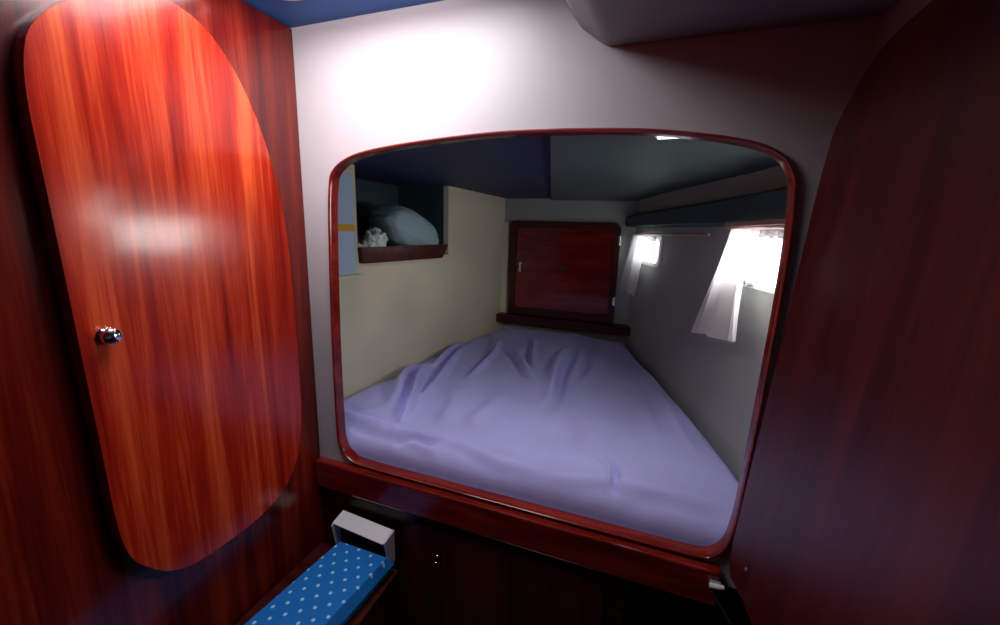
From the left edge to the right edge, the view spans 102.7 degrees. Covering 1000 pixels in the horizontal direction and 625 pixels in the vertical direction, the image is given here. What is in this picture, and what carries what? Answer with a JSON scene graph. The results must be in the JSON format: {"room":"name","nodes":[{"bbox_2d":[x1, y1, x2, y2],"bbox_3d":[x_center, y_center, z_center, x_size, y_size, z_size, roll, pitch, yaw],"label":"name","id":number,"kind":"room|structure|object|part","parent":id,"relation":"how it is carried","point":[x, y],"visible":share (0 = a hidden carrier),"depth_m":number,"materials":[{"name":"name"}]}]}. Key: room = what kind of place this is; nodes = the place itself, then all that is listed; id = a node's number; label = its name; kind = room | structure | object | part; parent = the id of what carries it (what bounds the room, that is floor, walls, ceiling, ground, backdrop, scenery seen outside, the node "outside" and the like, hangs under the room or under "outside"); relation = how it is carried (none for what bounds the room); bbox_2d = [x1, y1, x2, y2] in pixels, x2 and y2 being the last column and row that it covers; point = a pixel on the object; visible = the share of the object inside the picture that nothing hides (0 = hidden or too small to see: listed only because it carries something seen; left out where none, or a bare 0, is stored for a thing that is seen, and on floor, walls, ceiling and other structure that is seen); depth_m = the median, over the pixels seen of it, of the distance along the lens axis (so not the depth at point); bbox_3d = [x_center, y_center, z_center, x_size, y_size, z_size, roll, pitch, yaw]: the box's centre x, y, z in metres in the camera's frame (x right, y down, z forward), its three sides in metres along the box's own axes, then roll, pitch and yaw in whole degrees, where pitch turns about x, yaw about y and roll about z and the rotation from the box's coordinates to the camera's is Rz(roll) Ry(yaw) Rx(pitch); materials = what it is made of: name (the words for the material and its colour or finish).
{"room":"boat cabin","nodes":[
{"label":"boat cabin","id":0,"kind":"room"},
{"bbox_2d":[242,0,443,27],"bbox_3d":[-0.446,-0.566,-0.123,1.775,0.030,2.370,6,12,19],"label":"ceiling","id":1,"kind":"structure","parent":0,"point":[291,14],"depth_m":1.04,"materials":[{"name":"blue paint"}]},
{"bbox_2d":[339,164,505,398],"bbox_3d":[-0.403,-0.124,2.201,0.030,1.330,1.801,8,13,28],"label":"wall","id":2,"kind":"structure","parent":0,"point":[395,316],"depth_m":2.21,"materials":[{"name":"beige paint"}]},
{"bbox_2d":[338,173,363,278],"bbox_3d":[-0.661,-0.345,1.600,0.029,0.421,0.248,8,13,28],"label":"board","id":3,"kind":"object","parent":2,"relation":"attached to","point":[346,227],"visible":0.47,"depth_m":1.64,"materials":[{"name":"blue plastic"}]},
{"bbox_2d":[355,178,443,245],"bbox_3d":[-0.634,-0.516,2.046,0.326,0.515,0.769,8,13,28],"label":"lining","id":4,"kind":"object","parent":2,"relation":"in","point":[427,201],"visible":0.12,"depth_m":2.28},
{"bbox_2d":[357,244,447,263],"bbox_3d":[-0.602,-0.317,2.071,0.347,0.077,0.706,8,13,28],"label":"shelf","id":5,"kind":"object","parent":2,"relation":"attached to","point":[366,255],"visible":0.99,"depth_m":1.93,"materials":[{"name":"brown wood"}]},
{"bbox_2d":[362,227,388,246],"bbox_3d":[-0.588,-0.332,1.891,0.124,0.138,0.122,6,12,19],"label":"crumpled cloth","id":6,"kind":"object","parent":5,"relation":"on","point":[374,237],"visible":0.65,"depth_m":1.85,"materials":[{"name":"white fabric"}]},
{"bbox_2d":[368,204,438,245],"bbox_3d":[-0.505,-0.438,2.131,0.237,0.255,0.391,8,13,27],"label":"pillow","id":7,"kind":"object","parent":5,"relation":"on","point":[403,226],"visible":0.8,"depth_m":1.99,"materials":[{"name":"teal fabric"}]},
{"bbox_2d":[352,135,779,200],"bbox_3d":[0.192,-0.630,1.870,2.240,0.077,1.755,6,12,19],"label":"ceiling","id":8,"kind":"structure","parent":0,"point":[583,167],"depth_m":1.48,"materials":[{"name":"blue paint"}]},
{"bbox_2d":[655,136,676,138],"bbox_3d":[0.420,-0.421,0.945,0.102,0.014,0.038,6,12,19],"label":"recessed light","id":9,"kind":"object","parent":8,"relation":"in","point":[655,136],"visible":0.19,"depth_m":0.96,"materials":[{"name":"white ceramic"}]},
{"bbox_2d":[657,137,676,138],"bbox_3d":[0.420,-0.416,0.946,0.090,0.005,0.028,6,12,19],"label":"diffuser","id":10,"kind":"object","parent":9,"relation":"attached to","point":[657,137],"depth_m":0.96,"materials":[{"name":"white plastic"}]},
{"bbox_2d":[501,198,659,345],"bbox_3d":[0.564,-0.207,2.749,1.800,1.330,0.030,6,12,19],"label":"wall","id":11,"kind":"structure","parent":0,"point":[518,209],"depth_m":2.68,"materials":[{"name":"white paint"}]},
{"bbox_2d":[500,221,509,312],"bbox_3d":[0.032,-0.324,2.897,0.050,0.655,0.024,6,12,19],"label":"trim","id":12,"kind":"structure","parent":11,"relation":"attached to","point":[505,248],"depth_m":2.88,"materials":[{"name":"beige paint"}]},
{"bbox_2d":[496,312,630,335],"bbox_3d":[0.433,0.076,2.792,0.980,0.060,0.087,6,12,19],"label":"trim","id":13,"kind":"structure","parent":11,"relation":"attached to","point":[534,320],"depth_m":2.75,"materials":[{"name":"brown wood"}]},
{"bbox_2d":[508,220,620,322],"bbox_3d":[0.419,-0.286,2.743,0.751,0.658,0.052,6,12,19],"label":"door","id":14,"kind":"structure","parent":11,"relation":"in","point":[570,271],"depth_m":2.74,"materials":[{"name":"brown wood"}]},
{"bbox_2d":[290,0,879,588],"bbox_3d":[-0.062,-0.097,1.103,1.775,1.460,0.025,6,12,19],"label":"wall","id":15,"kind":"structure","parent":0,"point":[446,68],"depth_m":0.94,"materials":[{"name":"white paint"}]},
{"bbox_2d":[315,457,720,605],"bbox_3d":[-0.046,0.621,1.218,1.268,0.099,0.050,6,12,19],"label":"trim","id":16,"kind":"structure","parent":15,"relation":"attached to","point":[667,571],"depth_m":1.14,"materials":[{"name":"brown wood"}]},
{"bbox_2d":[328,128,797,558],"bbox_3d":[0.030,0.061,1.094,1.217,1.039,0.036,6,12,19],"label":"trim","id":17,"kind":"structure","parent":15,"relation":"attached to","point":[716,549],"depth_m":1.04,"materials":[{"name":"brown wood"}]},
{"bbox_2d":[709,578,724,590],"bbox_3d":[0.529,0.671,0.977,0.033,0.028,0.017,6,12,19],"label":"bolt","id":18,"kind":"object","parent":15,"relation":"attached to","point":[714,584],"visible":1,"depth_m":0.97,"materials":[{"name":"silver metal"}]},
{"bbox_2d":[711,589,732,624],"bbox_3d":[0.610,0.846,0.983,0.200,0.318,0.024,6,12,19],"label":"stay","id":19,"kind":"object","parent":15,"relation":"attached to","point":[713,591],"visible":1,"depth_m":0.98,"materials":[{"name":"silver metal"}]},
{"bbox_2d":[622,580,743,624],"bbox_3d":[0.665,0.929,1.441,0.404,0.640,0.020,6,12,19],"label":"wall","id":20,"kind":"structure","parent":0,"point":[643,605],"depth_m":1.47,"materials":[{"name":"black paint"}]},
{"bbox_2d":[625,165,787,481],"bbox_3d":[0.886,0.009,1.748,0.178,1.330,1.876,2,12,3],"label":"wall","id":21,"kind":"structure","parent":0,"point":[713,381],"depth_m":1.69,"materials":[{"name":"white paint"}]},
{"bbox_2d":[641,235,662,266],"bbox_3d":[0.861,-0.354,2.269,0.031,0.172,0.348,2,12,1],"label":"window","id":22,"kind":"structure","parent":21,"relation":"in","point":[660,237],"depth_m":2.13,"materials":[{"name":"white glass"}]},
{"bbox_2d":[619,233,709,295],"bbox_3d":[0.804,-0.237,2.103,0.087,0.359,0.881,2,12,-1],"label":"curtain","id":23,"kind":"object","parent":21,"relation":"hanging from","point":[629,280],"visible":1,"depth_m":2.34,"materials":[{"name":"white fabric"}]},
{"bbox_3d":[0.839,-0.402,2.057,0.028,0.016,0.857,2,12,-1],"label":"rod","id":24,"kind":"part","parent":23,"relation":"part of","materials":[{"name":"brown"}]},
{"bbox_2d":[626,186,787,227],"bbox_3d":[0.852,-0.418,1.659,0.144,0.120,1.844,2,12,1],"label":"trim","id":25,"kind":"structure","parent":21,"relation":"attached to","point":[769,204],"depth_m":1.49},
{"bbox_2d":[691,225,784,342],"bbox_3d":[0.783,-0.064,1.258,0.131,0.413,0.623,3,12,6],"label":"curtain","id":26,"kind":"object","parent":21,"relation":"hanging from","point":[717,317],"visible":0.78,"depth_m":1.37,"materials":[{"name":"white fabric"}]},
{"bbox_3d":[0.841,-0.259,1.212,0.028,0.009,0.624,3,12,4],"label":"rod","id":27,"kind":"part","parent":26,"relation":"part of","materials":[{"name":"brown"}]},
{"bbox_2d":[725,219,784,226],"bbox_3d":[0.783,-0.256,1.128,0.011,0.020,0.633,3,12,5],"label":"trim","id":28,"kind":"structure","parent":21,"relation":"attached to","point":[774,221],"depth_m":1.23,"materials":[{"name":"brown"}]},
{"bbox_2d":[742,229,774,293],"bbox_3d":[0.859,-0.158,1.224,0.076,0.201,0.553,2,12,1],"label":"window","id":29,"kind":"structure","parent":21,"relation":"in","point":[749,283],"depth_m":1.33,"materials":[{"name":"white glass"}]},
{"bbox_2d":[723,585,738,593],"bbox_3d":[0.236,0.482,2.056,1.701,0.040,1.720,6,12,19],"label":"floor","id":30,"kind":"structure","parent":0,"point":[733,590],"depth_m":1.03,"materials":[{"name":"black"}]},
{"bbox_2d":[344,329,738,546],"bbox_3d":[0.225,0.371,1.994,1.633,0.202,1.623,6,12,19],"label":"mattress","id":31,"kind":"object","parent":30,"relation":"on","point":[571,423],"visible":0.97,"depth_m":1.42,"materials":[{"name":"purple fabric"}]},
{"bbox_2d":[740,0,932,624],"bbox_3d":[0.357,0.483,0.015,0.166,2.070,2.700,6,12,19],"label":"wall","id":32,"kind":"structure","parent":0,"point":[895,18],"depth_m":0.68,"materials":[{"name":"brown wood"}]},
{"bbox_2d":[564,0,901,45],"bbox_3d":[-0.057,-0.420,-0.225,0.760,0.290,2.298,6,12,19],"label":"ceiling","id":33,"kind":"structure","parent":32,"relation":"attached to","point":[611,22],"depth_m":0.71,"materials":[{"name":"white paint"}]},
{"bbox_2d":[730,0,999,624],"bbox_3d":[0.487,0.146,0.514,0.095,1.077,0.732,6,12,19],"label":"arched door","id":34,"kind":"structure","parent":32,"relation":"in","point":[872,494],"depth_m":0.48,"materials":[{"name":"brown wood"}]},
{"bbox_3d":[-0.296,1.398,0.681,1.905,0.030,3.250,6,12,19],"label":"floor","id":35,"kind":"structure","parent":0,"visible":0},
{"bbox_2d":[0,0,325,624],"bbox_3d":[-0.997,0.396,0.287,0.079,2.044,2.297,6,12,19],"label":"wall","id":36,"kind":"structure","parent":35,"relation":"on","point":[160,446],"depth_m":0.86,"materials":[{"name":"red wood"}]},
{"bbox_3d":[-0.761,0.046,0.781,0.031,0.033,0.033,6,12,19],"label":"knob","id":37,"kind":"part","parent":36,"relation":"part of","materials":[{"name":"silver metal"}]},
{"bbox_2d":[235,510,397,624],"bbox_3d":[-0.634,1.038,1.012,0.322,0.519,0.908,6,12,19],"label":"bench","id":38,"kind":"object","parent":35,"relation":"on","point":[380,608],"depth_m":1.31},
{"bbox_2d":[245,542,393,624],"bbox_3d":[-0.619,0.875,0.963,0.219,0.076,0.854,7,13,23],"label":"seat cushion","id":39,"kind":"object","parent":38,"relation":"on","point":[331,591],"visible":1,"depth_m":1.16,"materials":[{"name":"blue fabric"}]},
{"bbox_3d":[-0.465,0.722,1.348,0.214,0.026,0.051,7,13,22],"label":"plate","id":40,"kind":"part","parent":38,"relation":"part of","materials":[{"name":"white plastic"}]},
{"bbox_3d":[-0.465,0.772,1.356,0.219,0.127,0.057,6,13,21],"label":"folding bracket","id":41,"kind":"part","parent":38,"relation":"part of","materials":[{"name":"grey metal"}]},
{"bbox_3d":[-0.461,0.774,1.369,0.203,0.117,0.004,6,12,19],"label":"plate","id":42,"kind":"part","parent":38,"relation":"part of","materials":[{"name":"black paint"}]},
{"bbox_2d":[322,487,626,624],"bbox_3d":[-0.156,0.949,1.324,1.055,0.595,0.047,6,12,19],"label":"base panel","id":43,"kind":"object","parent":35,"relation":"on","point":[447,575],"visible":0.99,"depth_m":1.26,"materials":[{"name":"brown wood"}]},
{"bbox_3d":[-0.014,0.947,1.265,0.640,0.475,0.014,6,12,19],"label":"door","id":44,"kind":"part","parent":43,"relation":"part of","materials":[{"name":"brown wood"}]}
]}

